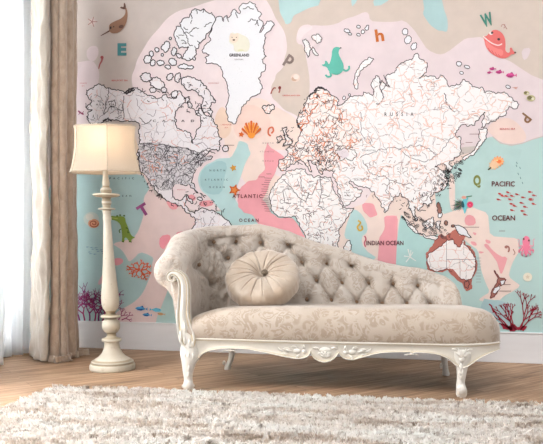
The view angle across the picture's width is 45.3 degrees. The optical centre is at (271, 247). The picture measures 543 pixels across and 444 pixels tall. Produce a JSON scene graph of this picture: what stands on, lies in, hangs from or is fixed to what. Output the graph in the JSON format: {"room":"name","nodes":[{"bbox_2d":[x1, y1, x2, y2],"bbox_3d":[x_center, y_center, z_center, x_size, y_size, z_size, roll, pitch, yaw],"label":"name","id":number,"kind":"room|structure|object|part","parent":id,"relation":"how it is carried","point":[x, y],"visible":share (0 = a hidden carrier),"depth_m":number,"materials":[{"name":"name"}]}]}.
{"room":"living room","nodes":[
{"label":"living room","id":0,"kind":"room"},
{"bbox_2d":[0,348,542,407],"bbox_3d":[0.440,0.830,2.018,6.200,0.060,5.750,0,0,12],"label":"floor","id":1,"kind":"structure","parent":0,"point":[20,375],"depth_m":4.08,"materials":[{"name":"brown wood"}]},
{"bbox_2d":[0,0,5,364],"bbox_3d":[-1.929,-0.703,4.041,0.108,2.994,0.788,0,0,11],"label":"window","id":2,"kind":"structure","parent":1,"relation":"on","point":[2,2],"depth_m":4.41,"materials":[{"name":"white glass"}]},
{"bbox_2d":[3,0,32,356],"bbox_3d":[-1.985,-0.705,4.491,0.127,2.990,1.011,0,0,18],"label":"sheer curtain","id":3,"kind":"object","parent":1,"relation":"on","point":[18,67],"visible":0.62,"depth_m":4.81,"materials":[{"name":"white fabric"}]},
{"bbox_2d":[29,0,50,360],"bbox_3d":[-1.686,-0.706,4.683,0.091,2.989,0.448,0,0,-35],"label":"curtain","id":4,"kind":"object","parent":1,"relation":"on","point":[40,272],"visible":1,"depth_m":4.56,"materials":[{"name":"beige fabric"}]},
{"bbox_2d":[48,0,89,362],"bbox_3d":[-1.492,-0.702,4.740,0.229,2.997,0.503,0,0,12],"label":"curtain","id":5,"kind":"object","parent":1,"relation":"on","point":[63,316],"visible":0.94,"depth_m":4.60,"materials":[{"name":"beige fabric"}]},
{"bbox_2d":[69,123,140,372],"bbox_3d":[-1.099,-0.002,4.285,0.450,1.604,0.301,0,0,-19],"label":"floor lamp","id":6,"kind":"object","parent":1,"relation":"on","point":[105,149],"visible":1,"depth_m":4.23,"materials":[{"name":"beige paint"}]},
{"bbox_3d":[-1.103,-0.650,4.298,0.487,0.301,0.247,0,0,12],"label":"lamp shade","id":7,"kind":"part","parent":6,"relation":"part of","materials":[{"name":"fabric"}]},
{"bbox_2d":[0,383,542,443],"bbox_3d":[0.152,0.777,2.568,3.128,0.044,1.774,0,0,9],"label":"shaggy rug","id":8,"kind":"object","parent":1,"relation":"on","point":[57,414],"visible":1,"depth_m":2.94,"materials":[{"name":"beige carpet"}]},
{"bbox_2d":[154,224,500,397],"bbox_3d":[0.342,0.329,3.977,1.973,0.984,0.850,0,0,8],"label":"chaise longue","id":9,"kind":"object","parent":1,"relation":"on","point":[349,304],"visible":0.94,"depth_m":3.69,"materials":[{"name":"fabric"}]},
{"bbox_3d":[-0.575,0.294,3.734,0.218,0.512,0.028,0,0,8],"label":"arm","id":10,"kind":"part","parent":9,"relation":"part of"},
{"bbox_3d":[-0.513,0.346,3.706,0.177,0.449,0.067,0,0,8],"label":"arm post","id":11,"kind":"part","parent":9,"relation":"part of","materials":[{"name":"beige wood"}]},
{"bbox_3d":[-0.467,0.683,3.707,0.110,0.276,0.086,0,0,8],"label":"leg","id":12,"kind":"part","parent":9,"relation":"part of","materials":[{"name":"beige wood"}]},
{"bbox_3d":[-0.277,0.675,4.277,0.091,0.254,0.070,0,0,8],"label":"leg","id":13,"kind":"part","parent":9,"relation":"part of","materials":[{"name":"beige wood"}]},
{"bbox_2d":[225,250,299,305],"bbox_3d":[-0.054,0.188,3.994,0.457,0.352,0.392,0,0,12],"label":"round pillow","id":14,"kind":"object","parent":9,"relation":"on","point":[264,277],"visible":0.97,"depth_m":3.90,"materials":[{"name":"beige fabric"}]},
{"bbox_3d":[0.270,0.194,4.021,1.817,0.713,0.778,0,0,8],"label":"backrest","id":15,"kind":"part","parent":9,"relation":"part of","materials":[{"name":"beige fabric"}]},
{"bbox_3d":[0.428,0.426,3.879,1.747,0.195,0.654,0,0,8],"label":"seat","id":16,"kind":"part","parent":9,"relation":"part of","materials":[{"name":"beige fabric"}]},
{"bbox_3d":[0.379,0.580,3.628,1.736,0.143,0.130,0,0,8],"label":"rail","id":17,"kind":"part","parent":9,"relation":"part of","materials":[{"name":"beige wood"}]},
{"bbox_3d":[1.080,0.674,4.083,0.075,0.254,0.070,0,0,8],"label":"leg","id":18,"kind":"part","parent":9,"relation":"part of","materials":[{"name":"beige wood"}]},
{"bbox_3d":[1.029,0.687,3.510,0.105,0.258,0.094,0,0,-27],"label":"leg","id":19,"kind":"part","parent":9,"relation":"part of","materials":[{"name":"beige wood"}]},
{"bbox_3d":[1.036,-0.750,4.753,6.200,3.100,0.150,0,0,12],"label":"wall","id":20,"kind":"structure","parent":0,"visible":0},
{"bbox_2d":[47,0,542,332],"bbox_3d":[0.040,-0.757,4.891,3.888,2.686,0.006,0,0,12],"label":"mural","id":21,"kind":"object","parent":20,"relation":"attached to","point":[409,133],"visible":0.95,"depth_m":4.81,"materials":[{"name":"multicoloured paper"}]},
{"bbox_2d":[78,321,542,363],"bbox_3d":[1.099,0.693,4.652,6.034,0.214,0.021,0,0,12],"label":"baseboard","id":22,"kind":"structure","parent":20,"relation":"attached to","point":[515,347],"depth_m":5.05,"materials":[{"name":"white paint"}]}
]}

